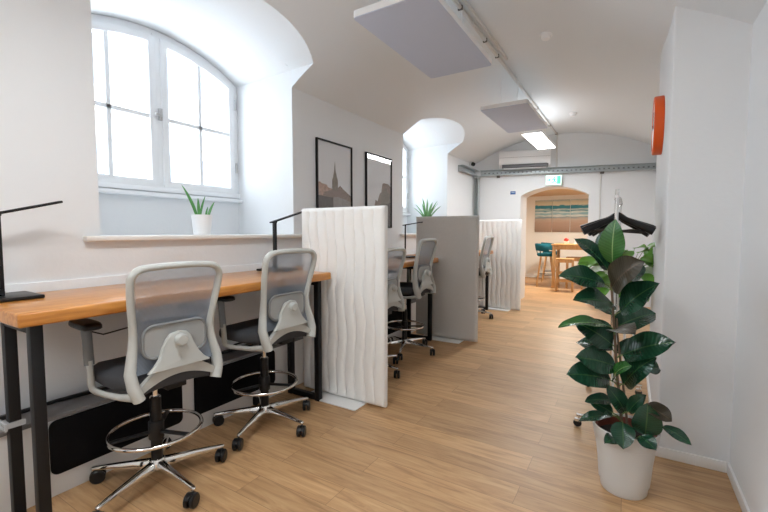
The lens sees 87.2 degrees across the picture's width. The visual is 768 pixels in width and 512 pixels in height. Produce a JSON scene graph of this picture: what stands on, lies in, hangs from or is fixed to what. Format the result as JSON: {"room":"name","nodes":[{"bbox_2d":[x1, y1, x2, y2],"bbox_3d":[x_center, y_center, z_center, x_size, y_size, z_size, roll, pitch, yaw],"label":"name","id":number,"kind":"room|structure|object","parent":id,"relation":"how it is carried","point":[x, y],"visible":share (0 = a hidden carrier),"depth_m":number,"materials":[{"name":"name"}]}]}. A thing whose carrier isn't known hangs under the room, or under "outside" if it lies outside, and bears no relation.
{"room":"open-plan office","nodes":[
{"label":"open-plan office","id":0,"kind":"room"},
{"bbox_2d":[138,363,211,394],"bbox_3d":[-1.059,0.595,2.030,0.066,0.111,0.380,2,4,35],"label":"seat","id":1,"kind":"object","parent":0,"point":[177,380],"depth_m":1.99,"materials":[{"name":"grey plastic"}]},
{"bbox_2d":[0,0,474,284],"bbox_3d":[-1.365,-0.728,3.788,0.920,3.900,12.100,2,4,31],"label":"wall","id":2,"kind":"structure","parent":0,"point":[48,145],"depth_m":3.11,"materials":[{"name":"white paint"}]},
{"bbox_2d":[48,386,182,474],"bbox_3d":[-1.498,0.958,2.326,0.020,0.280,0.700,2,4,31],"label":"wall heater","id":3,"kind":"object","parent":2,"relation":"attached to","point":[77,439],"visible":0.74,"depth_m":2.20,"materials":[{"name":"black metal"}]},
{"bbox_2d":[91,14,242,202],"bbox_3d":[-1.932,-1.198,3.439,0.165,1.390,1.618,2,4,31],"label":"window","id":4,"kind":"structure","parent":2,"relation":"in","point":[156,45],"depth_m":3.42,"materials":[{"name":"white paint"}]},
{"bbox_2d":[83,234,301,241],"bbox_3d":[-1.256,-0.146,3.098,0.080,0.034,1.820,2,4,31],"label":"trim","id":5,"kind":"structure","parent":2,"relation":"attached to","point":[262,236],"depth_m":2.76,"materials":[{"name":"white paint"}]},
{"bbox_2d":[181,184,213,234],"bbox_3d":[-1.403,-0.344,3.057,0.233,0.367,0.150,-2,4,-29],"label":"potted succulent","id":6,"kind":"object","parent":5,"relation":"on","point":[201,224],"visible":1,"depth_m":3.02,"materials":[{"name":"green plant"}]},
{"bbox_2d":[191,214,211,234],"bbox_3d":[-1.386,-0.237,3.072,0.150,0.152,0.150,2,4,31],"label":"pot","id":7,"kind":"object","parent":6,"relation":"on","point":[201,224],"depth_m":3.02,"materials":[{"name":"white ceramic"}]},
{"bbox_2d":[0,250,415,414],"bbox_3d":[-1.093,0.393,3.419,0.038,0.657,11.039,2,4,31],"label":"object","id":8,"kind":"structure","parent":2,"relation":"attached to","point":[65,370],"depth_m":2.32,"materials":[{"name":"white paint"}]},
{"bbox_2d":[0,302,415,511],"bbox_3d":[-1.002,0.949,3.397,0.250,0.400,11.039,2,4,31],"label":"trim","id":9,"kind":"structure","parent":2,"relation":"attached to","point":[60,483],"depth_m":2.34,"materials":[{"name":"white paint"}]},
{"bbox_2d":[0,299,415,437],"bbox_3d":[-0.996,0.737,3.380,0.265,0.025,11.039,2,4,31],"label":"trim","id":10,"kind":"structure","parent":2,"relation":"attached to","point":[64,408],"depth_m":2.19,"materials":[{"name":"grey metal"}]},
{"bbox_2d":[0,344,252,420],"bbox_3d":[-1.570,0.767,2.476,0.070,0.021,1.901,2,4,31],"label":"power cable","id":11,"kind":"object","parent":10,"relation":"on","point":[230,350],"visible":0.46,"depth_m":2.22,"materials":[{"name":"black plastic"}]},
{"bbox_2d":[194,350,274,413],"bbox_3d":[-1.083,0.917,3.003,0.020,0.280,0.710,2,4,31],"label":"wall heater","id":12,"kind":"object","parent":2,"relation":"attached to","point":[210,393],"visible":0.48,"depth_m":2.91,"materials":[{"name":"black metal"}]},
{"bbox_2d":[315,137,352,207],"bbox_3d":[-0.516,-0.749,4.267,0.025,0.885,0.595,2,4,31],"label":"framed print","id":13,"kind":"object","parent":2,"relation":"attached to","point":[333,161],"visible":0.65,"depth_m":4.24,"materials":[{"name":"black"}]},
{"bbox_2d":[365,152,391,227],"bbox_3d":[-0.059,-0.795,5.012,0.025,0.888,0.595,2,4,31],"label":"framed print","id":14,"kind":"object","parent":2,"relation":"attached to","point":[378,169],"visible":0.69,"depth_m":5.00,"materials":[{"name":"black"}]},
{"bbox_2d":[388,311,401,334],"bbox_3d":[0.041,0.807,4.838,0.020,0.280,0.700,2,4,31],"label":"wall heater","id":15,"kind":"object","parent":2,"relation":"attached to","point":[396,315],"visible":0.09,"depth_m":4.96,"materials":[{"name":"black"}]},
{"bbox_2d":[403,143,410,214],"bbox_3d":[0.006,-1.387,6.602,0.165,1.390,1.570,2,4,31],"label":"window","id":16,"kind":"structure","parent":2,"relation":"in","point":[405,150],"depth_m":7.18,"materials":[{"name":"white glass"}]},
{"bbox_2d":[400,233,415,235],"bbox_3d":[0.678,-0.335,6.253,0.080,0.034,1.750,2,4,31],"label":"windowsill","id":17,"kind":"structure","parent":2,"relation":"attached to","point":[401,234],"depth_m":5.64,"materials":[{"name":"white paint"}]},
{"bbox_2d":[414,200,440,216],"bbox_3d":[0.675,-0.670,6.719,0.451,0.580,0.473,0,3,-8],"label":"potted succulent","id":18,"kind":"object","parent":2,"relation":"on","point":[427,213],"visible":0.52,"depth_m":6.65,"materials":[{"name":"green plant"}]},
{"bbox_2d":[458,165,477,176],"bbox_3d":[1.611,-1.604,7.619,0.100,0.110,0.900,2,4,31],"label":"steel beam","id":19,"kind":"structure","parent":2,"relation":"attached to","point":[465,169],"depth_m":7.55,"materials":[{"name":"grey metal"}]},
{"bbox_2d":[259,328,306,345],"bbox_3d":[-0.668,0.520,2.703,0.066,0.111,0.380,2,4,32],"label":"seat","id":20,"kind":"object","parent":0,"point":[286,338],"depth_m":2.67,"materials":[{"name":"grey fabric"}]},
{"bbox_2d":[27,277,741,511],"bbox_3d":[1.541,1.131,4.702,4.600,0.120,16.500,2,4,31],"label":"floor","id":21,"kind":"structure","parent":0,"point":[484,425],"depth_m":2.53,"materials":[{"name":"brown wood"}]},
{"bbox_2d":[68,261,226,511],"bbox_3d":[-1.212,0.620,2.125,0.720,1.206,0.724,2,4,35],"label":"chair","id":22,"kind":"object","parent":21,"relation":"on","point":[170,354],"visible":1,"depth_m":1.99,"materials":[{"name":"grey plastic"}]},
{"bbox_2d":[0,270,330,511],"bbox_3d":[-1.199,0.682,2.583,0.655,1.030,1.922,2,4,31],"label":"desk","id":23,"kind":"object","parent":21,"relation":"on","point":[29,317],"visible":0.78,"depth_m":1.83,"materials":[{"name":"brown wood"}]},
{"bbox_2d":[0,201,62,302],"bbox_3d":[-1.767,-0.038,1.960,0.240,0.480,0.353,2,4,31],"label":"desk lamp","id":24,"kind":"object","parent":23,"relation":"on","point":[19,295],"visible":1,"depth_m":1.90,"materials":[{"name":"black plastic"}]},
{"bbox_2d":[92,317,179,334],"bbox_3d":[-1.525,0.505,2.508,0.252,0.528,1.160,1,4,14],"label":"power cable","id":25,"kind":"object","parent":23,"relation":"hanging from","point":[171,317],"visible":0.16,"depth_m":2.47,"materials":[{"name":"black plastic"}]},
{"bbox_2d":[256,211,301,271],"bbox_3d":[-0.843,-0.135,3.401,0.240,0.501,0.396,2,4,31],"label":"desk lamp","id":26,"kind":"object","parent":23,"relation":"on","point":[274,222],"visible":0.62,"depth_m":3.31,"materials":[{"name":"black plastic"}]},
{"bbox_2d":[208,248,316,450],"bbox_3d":[-0.826,0.562,2.793,0.724,1.241,0.724,2,4,32],"label":"chair","id":27,"kind":"object","parent":21,"relation":"on","point":[284,320],"visible":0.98,"depth_m":2.65,"materials":[{"name":"grey plastic"}]},
{"bbox_2d":[302,205,387,410],"bbox_3d":[-0.332,0.383,3.251,0.820,1.544,0.330,2,4,31],"label":"screen","id":28,"kind":"object","parent":21,"relation":"on","point":[350,244],"visible":0.84,"depth_m":3.16,"materials":[{"name":"white fabric"}]},
{"bbox_2d":[292,257,438,340],"bbox_3d":[-0.092,0.573,4.389,0.655,1.030,1.880,2,4,31],"label":"desk","id":29,"kind":"object","parent":21,"relation":"on","point":[409,262],"visible":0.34,"depth_m":4.99,"materials":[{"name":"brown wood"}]},
{"bbox_2d":[393,222,422,257],"bbox_3d":[0.312,-0.205,5.037,0.321,0.446,0.225,2,4,31],"label":"desk lamp","id":30,"kind":"object","parent":29,"relation":"on","point":[407,256],"visible":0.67,"depth_m":5.01,"materials":[{"name":"black plastic"}]},
{"bbox_2d":[388,247,405,377],"bbox_3d":[-0.150,0.516,3.865,0.704,1.206,0.718,2,4,26],"label":"chair","id":31,"kind":"object","parent":21,"relation":"on","point":[395,297],"visible":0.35,"depth_m":3.83,"materials":[{"name":"grey plastic"}]},
{"bbox_2d":[388,238,437,359],"bbox_3d":[0.249,0.438,4.532,0.720,1.281,0.727,2,4,30],"label":"chair","id":32,"kind":"object","parent":21,"relation":"on","point":[414,289],"visible":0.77,"depth_m":4.43,"materials":[{"name":"grey plastic"}]},
{"bbox_2d":[416,215,478,343],"bbox_3d":[0.779,0.274,5.068,0.835,1.544,0.315,2,4,31],"label":"screen","id":33,"kind":"object","parent":21,"relation":"on","point":[456,273],"visible":0.83,"depth_m":4.99,"materials":[{"name":"grey fabric"}]},
{"bbox_2d":[409,250,492,309],"bbox_3d":[1.087,0.458,6.314,0.655,1.030,2.000,2,4,31],"label":"desk","id":34,"kind":"object","parent":21,"relation":"on","point":[491,252],"visible":0.11,"depth_m":6.96,"materials":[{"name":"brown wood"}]},
{"bbox_2d":[474,176,480,215],"bbox_3d":[1.832,-0.350,8.011,0.120,2.440,0.110,2,4,31],"label":"steel post","id":35,"kind":"object","parent":21,"relation":"on","point":[476,178],"visible":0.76,"depth_m":7.97,"materials":[{"name":"grey metal"}]},
{"bbox_2d":[480,163,655,177],"bbox_3d":[3.403,-1.575,7.477,3.150,0.150,0.101,1,4,17],"label":"steel beam","id":36,"kind":"structure","parent":35,"relation":"on","point":[638,166],"depth_m":7.48,"materials":[{"name":"grey metal"}]},
{"bbox_2d":[546,173,561,185],"bbox_3d":[3.151,-1.429,7.489,0.270,0.226,0.044,1,4,17],"label":"exit sign","id":37,"kind":"object","parent":36,"relation":"hanging from","point":[550,179],"visible":1,"depth_m":7.47,"materials":[{"name":"white plastic"}]},
{"bbox_2d":[478,236,493,318],"bbox_3d":[1.394,0.324,6.401,0.708,1.286,0.726,2,4,29],"label":"chair","id":38,"kind":"object","parent":21,"relation":"on","point":[484,260],"visible":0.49,"depth_m":6.25,"materials":[{"name":"grey plastic"}]},
{"bbox_2d":[478,219,521,310],"bbox_3d":[2.006,0.148,7.041,0.755,1.559,0.320,2,4,31],"label":"screen","id":39,"kind":"object","parent":21,"relation":"on","point":[504,291],"visible":0.74,"depth_m":6.97,"materials":[{"name":"white fabric"}]},
{"bbox_2d":[535,243,551,286],"bbox_3d":[3.993,0.219,10.032,0.475,1.067,0.522,1,4,19],"label":"bar stool","id":40,"kind":"object","parent":21,"relation":"on","point":[539,247],"visible":0.88,"depth_m":9.88,"materials":[{"name":"teal fabric"}]},
{"bbox_2d":[541,242,556,281],"bbox_3d":[4.481,0.166,10.907,0.475,1.067,0.522,2,4,26],"label":"bar stool","id":41,"kind":"object","parent":21,"relation":"on","point":[550,247],"visible":0.36,"depth_m":10.82,"materials":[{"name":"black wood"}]},
{"bbox_2d":[555,258,573,291],"bbox_3d":[4.125,0.427,9.218,0.380,0.745,0.320,1,4,23],"label":"bar stool","id":42,"kind":"object","parent":21,"relation":"on","point":[558,260],"visible":0.89,"depth_m":9.12,"materials":[{"name":"brown wood"}]},
{"bbox_2d":[551,243,582,287],"bbox_3d":[4.692,0.240,9.693,1.160,1.060,0.820,2,4,31],"label":"bar table","id":43,"kind":"object","parent":21,"relation":"on","point":[559,246],"visible":0.49,"depth_m":9.62,"materials":[{"name":"brown wood"}]},
{"bbox_2d":[565,257,582,288],"bbox_3d":[4.579,0.399,9.690,0.380,0.745,0.320,2,4,27],"label":"bar stool","id":44,"kind":"object","parent":21,"relation":"on","point":[575,258],"visible":0.39,"depth_m":9.60,"materials":[{"name":"brown wood"}]},
{"bbox_2d":[573,189,641,426],"bbox_3d":[1.721,0.357,3.018,0.422,1.624,0.920,2,4,31],"label":"rack","id":45,"kind":"object","parent":21,"relation":"on","point":[617,199],"visible":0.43,"depth_m":2.72,"materials":[{"name":"silver metal"}]},
{"bbox_2d":[580,198,649,236],"bbox_3d":[1.645,-0.276,2.874,0.454,0.282,0.053,3,5,40],"label":"clothes hanger","id":46,"kind":"object","parent":45,"relation":"hanging from","point":[586,224],"visible":0.34,"depth_m":2.83,"materials":[{"name":"black plastic"}]},
{"bbox_2d":[581,197,655,234],"bbox_3d":[1.614,-0.278,2.785,0.456,0.266,0.053,1,4,21],"label":"clothes hanger","id":47,"kind":"object","parent":45,"relation":"hanging from","point":[643,227],"visible":0.81,"depth_m":2.77,"materials":[{"name":"black plastic"}]},
{"bbox_2d":[588,201,655,235],"bbox_3d":[1.724,-0.282,2.944,0.455,0.277,0.053,1,4,15],"label":"clothes hanger","id":48,"kind":"object","parent":45,"relation":"hanging from","point":[604,226],"visible":0.19,"depth_m":2.97,"materials":[{"name":"black plastic"}]},
{"bbox_2d":[610,300,633,360],"bbox_3d":[2.175,0.774,3.646,0.260,0.721,0.260,2,4,31],"label":"plant stand","id":49,"kind":"object","parent":21,"relation":"on","point":[624,335],"visible":0.03,"depth_m":3.57,"materials":[{"name":"white metal"}]},
{"bbox_2d":[578,242,654,301],"bbox_3d":[2.172,0.134,3.637,0.782,0.555,0.778,2,4,31],"label":"potted trailing plant","id":50,"kind":"object","parent":49,"relation":"on","point":[589,261],"visible":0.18,"depth_m":3.53,"materials":[{"name":"green plant"}]},
{"bbox_2d":[558,219,690,500],"bbox_3d":[1.155,0.522,2.047,0.545,1.413,0.404,0,3,-2],"label":"rubber plant","id":51,"kind":"object","parent":21,"relation":"on","point":[627,445],"visible":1,"depth_m":2.04,"materials":[{"name":"green leaf"},{"name":"white plastic"},{"name":"dark soil"}]},
{"bbox_2d":[388,306,397,311],"bbox_3d":[0.023,0.489,3.805,0.066,0.111,0.380,2,4,29],"label":"seat","id":52,"kind":"object","parent":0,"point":[392,308],"depth_m":3.85,"materials":[{"name":"grey fabric"}]},
{"bbox_2d":[411,286,429,295],"bbox_3d":[0.410,0.375,4.450,0.066,0.111,0.380,2,4,30],"label":"seat","id":53,"kind":"object","parent":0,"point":[426,289],"depth_m":4.40,"materials":[{"name":"grey fabric"}]},
{"bbox_2d":[88,0,766,164],"bbox_3d":[0.651,-1.833,2.780,3.500,1.572,12.600,2,4,31],"label":"ceiling","id":54,"kind":"structure","parent":0,"point":[600,62],"depth_m":3.94,"materials":[{"name":"white paint"}]},
{"bbox_2d":[354,0,491,77],"bbox_3d":[0.354,-1.799,3.025,0.570,0.420,1.235,2,4,31],"label":"acoustic panel","id":55,"kind":"object","parent":54,"relation":"hanging from","point":[428,34],"visible":0.98,"depth_m":2.88,"materials":[{"name":"white fabric"}]},
{"bbox_2d":[452,0,557,166],"bbox_3d":[0.309,-1.685,2.725,0.093,0.618,11.336,2,4,31],"label":"duct","id":56,"kind":"object","parent":54,"relation":"attached to","point":[459,6],"visible":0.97,"depth_m":3.91,"materials":[{"name":"white metal"}]},
{"bbox_2d":[481,88,547,132],"bbox_3d":[1.671,-1.923,5.073,0.535,0.422,1.260,2,4,31],"label":"acoustic panel","id":57,"kind":"object","parent":54,"relation":"hanging from","point":[519,115],"visible":1,"depth_m":4.92,"materials":[{"name":"white fabric"}]},
{"bbox_2d":[521,121,555,149],"bbox_3d":[2.401,-1.979,6.202,0.280,0.439,1.230,2,4,31],"label":"ceiling light","id":58,"kind":"object","parent":54,"relation":"hanging from","point":[539,139],"visible":0.88,"depth_m":6.06,"materials":[{"name":"white plastic"}]},
{"bbox_2d":[522,132,554,149],"bbox_3d":[2.401,-1.763,6.215,0.264,0.006,1.214,2,4,31],"label":"diffuser","id":59,"kind":"object","parent":58,"relation":"attached to","point":[540,140],"depth_m":6.13,"materials":[{"name":"white plastic"}]},
{"bbox_2d":[540,31,552,40],"bbox_3d":[1.483,-2.010,3.692,0.112,0.062,0.112,2,4,31],"label":"smoke detector","id":60,"kind":"object","parent":54,"relation":"attached to","point":[545,36],"visible":1,"depth_m":3.66,"materials":[{"name":"white plastic"}]},
{"bbox_2d":[569,112,576,116],"bbox_3d":[2.901,-2.175,6.195,0.112,0.059,0.112,2,4,31],"label":"smoke detector","id":61,"kind":"object","parent":54,"relation":"attached to","point":[572,114],"visible":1,"depth_m":6.16,"materials":[{"name":"white plastic"}]},
{"bbox_2d":[525,194,588,275],"bbox_3d":[5.720,-0.779,11.334,4.300,3.100,0.250,2,4,31],"label":"wall","id":62,"kind":"structure","parent":0,"point":[532,237],"depth_m":11.84,"materials":[{"name":"white paint"}]},
{"bbox_2d":[535,200,551,231],"bbox_3d":[4.659,-1.163,11.792,0.464,0.920,0.035,2,4,31],"label":"beach canvas","id":63,"kind":"object","parent":62,"relation":"attached to","point":[543,208],"visible":1,"depth_m":11.77},
{"bbox_2d":[525,274,564,278],"bbox_3d":[5.649,0.640,11.304,3.900,0.070,0.021,2,4,31],"label":"baseboard","id":64,"kind":"structure","parent":62,"relation":"attached to","point":[526,275],"depth_m":11.92,"materials":[{"name":"white paint"}]},
{"bbox_2d":[552,199,569,231],"bbox_3d":[5.067,-1.148,11.543,0.464,0.920,0.035,2,4,31],"label":"beach canvas","id":65,"kind":"object","parent":62,"relation":"attached to","point":[561,208],"visible":1,"depth_m":11.53},
{"bbox_2d":[570,199,588,231],"bbox_3d":[5.475,-1.133,11.294,0.464,0.920,0.035,2,4,31],"label":"beach canvas","id":66,"kind":"object","parent":62,"relation":"attached to","point":[578,215],"visible":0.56,"depth_m":11.29},
{"bbox_2d":[529,189,584,196],"bbox_3d":[4.570,-1.710,9.396,4.300,0.210,4.455,2,4,31],"label":"ceiling","id":67,"kind":"structure","parent":0,"point":[554,192],"depth_m":10.97,"materials":[{"name":"brown paint"}]},
{"bbox_2d":[475,133,656,303],"bbox_3d":[3.538,-0.918,7.801,3.888,3.800,0.504,1,4,17],"label":"wall","id":68,"kind":"structure","parent":0,"point":[636,188],"depth_m":7.43,"materials":[{"name":"white paint"}]},
{"bbox_2d":[499,149,550,169],"bbox_3d":[2.656,-1.818,7.642,0.910,0.334,0.226,1,4,17],"label":"air conditioner","id":69,"kind":"object","parent":68,"relation":"attached to","point":[523,159],"visible":1,"depth_m":7.54,"materials":[{"name":"white plastic"}]},
{"bbox_2d":[502,163,547,168],"bbox_3d":[2.652,-1.698,7.604,0.820,0.050,0.114,1,4,17],"label":"vent","id":70,"kind":"object","parent":69,"relation":"attached to","point":[504,165],"depth_m":7.57,"materials":[{"name":"grey plastic"}]},
{"bbox_2d":[598,174,601,234],"bbox_3d":[3.957,-0.315,7.429,0.022,2.440,0.022,2,4,31],"label":"conduit","id":71,"kind":"object","parent":68,"relation":"attached to","point":[600,174],"visible":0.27,"depth_m":7.38,"materials":[{"name":"white metal"}]},
{"bbox_2d":[648,6,752,461],"bbox_3d":[2.227,-0.572,2.861,0.438,3.700,1.505,2,4,31],"label":"wall pier","id":72,"kind":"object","parent":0,"point":[705,62],"visible":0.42,"depth_m":2.27,"materials":[{"name":"white paint"}]},
{"bbox_2d":[646,376,656,455],"bbox_3d":[2.034,1.137,3.080,0.012,0.062,1.527,2,4,31],"label":"baseboard","id":73,"kind":"structure","parent":72,"relation":"attached to","point":[647,377],"depth_m":3.29,"materials":[{"name":"white paint"}]},
{"bbox_2d":[651,95,664,154],"bbox_3d":[2.010,-0.954,2.962,0.060,0.416,0.416,2,4,31],"label":"wall clock","id":74,"kind":"object","parent":72,"relation":"attached to","point":[658,118],"visible":0.99,"depth_m":2.82,"materials":[{"name":"orange paint"}]},
{"bbox_2d":[657,446,726,472],"bbox_3d":[1.783,1.181,2.348,0.326,0.062,0.012,2,4,31],"label":"baseboard","id":75,"kind":"object","parent":72,"relation":"attached to","point":[697,460],"visible":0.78,"depth_m":2.34,"materials":[{"name":"white paint"}]},
{"bbox_2d":[730,0,767,511],"bbox_3d":[2.067,-0.620,1.984,0.400,3.900,12.600,2,4,31],"label":"wall","id":76,"kind":"structure","parent":0,"point":[749,428],"depth_m":1.94,"materials":[{"name":"white paint"}]},
{"bbox_2d":[727,462,750,511],"bbox_3d":[0.346,1.341,-0.322,0.013,0.062,6.076,2,4,31],"label":"baseboard","id":77,"kind":"structure","parent":76,"relation":"attached to","point":[740,497],"depth_m":2.05,"materials":[{"name":"white paint"}]},
{"label":"outside","id":78,"kind":"structure","parent":0,"visible":0},
{"bbox_2d":[92,32,224,186],"bbox_3d":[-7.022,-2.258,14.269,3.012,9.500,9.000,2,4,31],"label":"window glass","id":79,"kind":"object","parent":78,"point":[125,55],"visible":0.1,"depth_m":11.56,"materials":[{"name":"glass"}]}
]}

